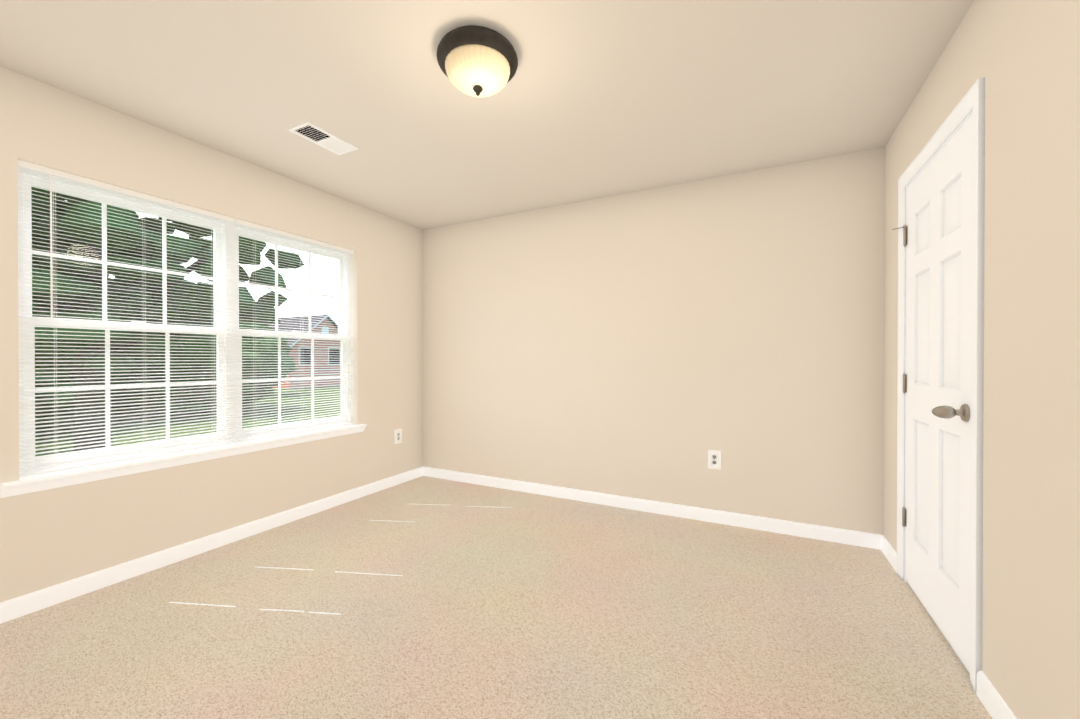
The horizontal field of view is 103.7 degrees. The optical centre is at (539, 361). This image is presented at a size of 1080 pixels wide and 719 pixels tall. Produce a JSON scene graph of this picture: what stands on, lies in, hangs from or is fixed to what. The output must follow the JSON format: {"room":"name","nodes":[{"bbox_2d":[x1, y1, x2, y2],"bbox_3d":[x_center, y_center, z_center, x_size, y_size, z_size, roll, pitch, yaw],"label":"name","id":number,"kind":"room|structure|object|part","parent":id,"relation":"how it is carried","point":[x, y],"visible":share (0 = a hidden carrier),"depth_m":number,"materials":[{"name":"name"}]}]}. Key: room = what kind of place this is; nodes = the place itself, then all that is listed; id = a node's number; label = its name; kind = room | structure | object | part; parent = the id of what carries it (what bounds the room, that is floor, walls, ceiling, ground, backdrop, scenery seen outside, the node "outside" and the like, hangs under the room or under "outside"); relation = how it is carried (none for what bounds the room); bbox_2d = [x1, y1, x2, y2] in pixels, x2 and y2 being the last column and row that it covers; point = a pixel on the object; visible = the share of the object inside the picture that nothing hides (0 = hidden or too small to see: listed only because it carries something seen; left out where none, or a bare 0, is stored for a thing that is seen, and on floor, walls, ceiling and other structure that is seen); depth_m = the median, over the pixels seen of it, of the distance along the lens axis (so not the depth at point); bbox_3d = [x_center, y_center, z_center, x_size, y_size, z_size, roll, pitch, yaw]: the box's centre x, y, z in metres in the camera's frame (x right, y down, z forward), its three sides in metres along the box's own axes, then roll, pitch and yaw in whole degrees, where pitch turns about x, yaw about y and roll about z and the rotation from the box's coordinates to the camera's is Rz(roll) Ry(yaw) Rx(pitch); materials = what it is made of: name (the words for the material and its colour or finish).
{"room":"empty bedroom","nodes":[
{"label":"empty bedroom","id":0,"kind":"room"},
{"bbox_2d":[0,66,422,602],"bbox_3d":[-2.035,-0.078,2.694,0.160,2.440,3.840,0,0,27],"label":"wall","id":1,"kind":"structure","parent":0,"point":[52,537],"depth_m":2.49,"materials":[{"name":"paint"}]},
{"bbox_2d":[0,424,366,497],"bbox_3d":[-1.945,0.564,2.730,0.120,0.064,1.930,0,0,27],"label":"window sill","id":2,"kind":"structure","parent":1,"relation":"attached to","point":[29,484],"depth_m":2.33,"materials":[{"name":"white wood"}]},
{"bbox_2d":[18,168,350,474],"bbox_3d":[-2.037,-0.181,2.773,0.085,1.475,1.820,0,0,27],"label":"window unit","id":3,"kind":"structure","parent":1,"relation":"in","point":[236,290],"depth_m":2.52,"materials":[{"name":"white plastic"}]},
{"bbox_2d":[18,160,234,477],"bbox_3d":[-2.175,-0.194,2.333,0.028,1.443,0.899,0,0,27],"label":"window blind","id":4,"kind":"object","parent":3,"relation":"attached to","point":[83,181],"visible":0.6,"depth_m":2.23,"materials":[{"name":"white plastic"}]},
{"bbox_2d":[50,174,52,317],"bbox_3d":[-2.314,-0.545,2.010,0.007,0.680,0.007,0,0,27],"label":"blind cord","id":5,"kind":"object","parent":4,"relation":"hanging from","point":[51,276],"visible":1,"depth_m":2.01,"materials":[{"name":"white fabric"}]},
{"bbox_2d":[234,219,353,442],"bbox_3d":[-1.764,-0.198,3.144,0.028,1.443,0.899,0,0,27],"label":"window blind","id":6,"kind":"object","parent":3,"relation":"attached to","point":[281,233],"visible":0.94,"depth_m":3.06,"materials":[{"name":"white plastic"}]},
{"bbox_2d":[348,252,349,354],"bbox_3d":[-1.568,-0.472,3.483,0.012,0.840,0.012,0,0,27],"label":"blind cord","id":7,"kind":"object","parent":6,"relation":"hanging from","point":[348,303],"visible":1,"depth_m":3.48,"materials":[{"name":"white fabric"}]},
{"bbox_2d":[0,467,423,623],"bbox_3d":[-1.966,1.099,2.642,0.014,0.086,3.480,0,0,27],"label":"baseboard","id":8,"kind":"structure","parent":1,"relation":"attached to","point":[17,607],"depth_m":2.40,"materials":[{"name":"white"}]},
{"bbox_2d":[395,429,401,443],"bbox_3d":[-1.313,0.696,3.935,0.008,0.130,0.084,0,0,27],"label":"electrical outlet","id":9,"kind":"object","parent":1,"relation":"attached to","point":[398,435],"visible":1,"depth_m":3.93,"materials":[{"name":"white plastic"}]},
{"bbox_2d":[0,0,973,229],"bbox_3d":[-0.336,-1.354,1.826,3.970,0.120,3.840,0,0,27],"label":"ceiling","id":10,"kind":"structure","parent":0,"point":[593,99],"depth_m":1.99,"materials":[{"name":"paint"}]},
{"bbox_2d":[288,122,357,154],"bbox_3d":[-1.257,-1.292,2.478,0.173,0.010,0.330,0,0,27],"label":"ceiling vent","id":11,"kind":"object","parent":10,"relation":"in","point":[309,131],"visible":1,"depth_m":2.46,"materials":[{"name":"white metal"}]},
{"bbox_2d":[437,25,517,96],"bbox_3d":[-0.261,-1.203,1.779,0.336,0.181,0.336,0,0,27],"label":"ceiling lamp","id":12,"kind":"object","parent":10,"relation":"attached to","point":[476,61],"visible":1,"depth_m":1.69,"materials":[{"name":"white glass"}]},
{"bbox_3d":[-0.261,-1.188,1.779,0.270,0.083,0.270,0,0,27],"label":"glass","id":13,"kind":"part","parent":12,"relation":"part of","materials":[{"name":"beige glass"}]},
{"bbox_2d":[0,476,991,718],"bbox_3d":[-0.336,1.206,1.838,3.970,0.120,3.840,0,0,27],"label":"floor","id":14,"kind":"structure","parent":0,"point":[532,606],"depth_m":1.82,"materials":[{"name":"carpet"}]},
{"bbox_2d":[169,504,512,614],"bbox_3d":[-0.982,1.141,2.656,0.813,0.001,1.855,0,0,27],"label":"sunlight","id":15,"kind":"object","parent":14,"relation":"on","point":[312,569],"visible":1,"depth_m":2.27,"materials":[{"name":"beige carpet"}]},
{"bbox_2d":[423,147,884,534],"bbox_3d":[0.496,-0.082,3.473,3.650,2.440,0.160,0,0,27],"label":"wall","id":16,"kind":"structure","parent":0,"point":[655,344],"depth_m":3.11,"materials":[{"name":"paint"}]},
{"bbox_2d":[424,467,875,548],"bbox_3d":[0.457,1.095,3.401,3.650,0.086,0.014,0,0,27],"label":"baseboard","id":17,"kind":"structure","parent":16,"relation":"attached to","point":[863,539],"depth_m":3.12,"materials":[{"name":"white wood"}]},
{"bbox_2d":[708,450,720,468],"bbox_3d":[1.235,0.696,3.007,0.084,0.130,0.008,0,0,27],"label":"electrical outlet","id":18,"kind":"object","parent":16,"relation":"attached to","point":[714,459],"visible":1,"depth_m":3.01,"materials":[{"name":"white plastic"}]},
{"bbox_2d":[883,0,1079,718],"bbox_3d":[1.363,0.430,0.972,0.160,3.440,3.840,0,0,27],"label":"wall","id":19,"kind":"structure","parent":0,"point":[1022,57],"depth_m":1.23,"materials":[{"name":"paint"}]},
{"bbox_2d":[876,534,896,572],"bbox_3d":[1.993,1.100,2.410,0.014,0.086,0.309,0,0,27],"label":"baseboard","id":20,"kind":"structure","parent":19,"relation":"attached to","point":[882,543],"depth_m":2.46,"materials":[{"name":"white"}]},
{"bbox_2d":[892,225,907,526],"bbox_3d":[1.879,0.079,2.220,0.055,1.561,0.049,0,0,27],"label":"closet hinge","id":21,"kind":"object","parent":19,"relation":"attached to","point":[905,235],"visible":1,"depth_m":2.20,"materials":[{"name":"grey metal"}]},
{"bbox_2d":[906,114,972,672],"bbox_3d":[1.740,0.119,1.850,0.035,2.030,0.762,0,0,27],"label":"closet door","id":22,"kind":"structure","parent":19,"relation":"in","point":[939,373],"depth_m":1.80,"materials":[{"name":"paint"}]},
{"bbox_2d":[932,404,969,421],"bbox_3d":[1.589,0.191,1.552,0.229,0.066,0.096,0,0,27],"label":"door handle","id":23,"kind":"object","parent":22,"relation":"attached to","point":[949,412],"depth_m":1.58,"materials":[{"name":"silver metal"}]},
{"bbox_2d":[897,77,984,693],"bbox_3d":[1.794,0.114,1.822,0.161,2.065,0.810,0,0,27],"label":"door frame","id":24,"kind":"structure","parent":19,"relation":"attached to","point":[956,130],"depth_m":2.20,"materials":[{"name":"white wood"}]},
{"bbox_2d":[977,671,1016,718],"bbox_3d":[1.000,1.110,0.453,0.014,0.086,2.259,0,0,27],"label":"baseboard","id":25,"kind":"structure","parent":19,"relation":"attached to","point":[988,693],"depth_m":1.38,"materials":[{"name":"white"}]},
{"label":"outside","id":26,"kind":"structure","parent":0,"visible":0},
{"bbox_2d":[35,386,340,455],"bbox_3d":[-56.229,1.908,50.751,139.700,0.001,200.000,0,0,27],"label":"lawn","id":27,"kind":"structure","parent":26,"point":[71,421],"depth_m":15.19,"materials":[{"name":"green plant"}]},
{"bbox_2d":[32,301,138,429],"bbox_3d":[-16.610,-0.115,12.576,6.948,5.252,7.686,0,0,27],"label":"tree","id":28,"kind":"object","parent":27,"relation":"on","point":[52,400],"depth_m":12.02,"materials":[{"name":"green plant"}]},
{"bbox_2d":[112,403,147,414],"bbox_3d":[-17.290,-0.183,18.119,7.367,5.288,8.050,0,0,27],"label":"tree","id":29,"kind":"object","parent":27,"relation":"on","point":[124,409],"depth_m":16.13,"materials":[{"name":"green plant"}]},
{"bbox_2d":[31,187,304,450],"bbox_3d":[-6.398,-1.425,5.996,5.510,7.102,5.939,0,0,27],"label":"tree","id":30,"kind":"object","parent":27,"relation":"on","point":[176,281],"depth_m":5.55,"materials":[{"name":"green plant"}]},
{"bbox_2d":[110,316,293,414],"bbox_3d":[-13.488,0.090,16.968,6.668,4.644,6.322,0,0,27],"label":"tree","id":31,"kind":"object","parent":27,"relation":"on","point":[249,347],"depth_m":15.66,"materials":[{"name":"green plant"}]},
{"bbox_2d":[257,323,296,385],"bbox_3d":[-17.325,-0.328,25.398,5.127,4.852,5.120,0,0,27],"label":"tree","id":32,"kind":"object","parent":27,"relation":"on","point":[287,348],"depth_m":25.61,"materials":[{"name":"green plant"}]},
{"bbox_2d":[268,315,340,388],"bbox_3d":[-21.236,-0.837,35.390,10.800,5.640,6.500,0,0,27],"label":"house","id":33,"kind":"structure","parent":27,"relation":"on","point":[329,325],"depth_m":32.85,"materials":[{"name":"brick"}]}
]}

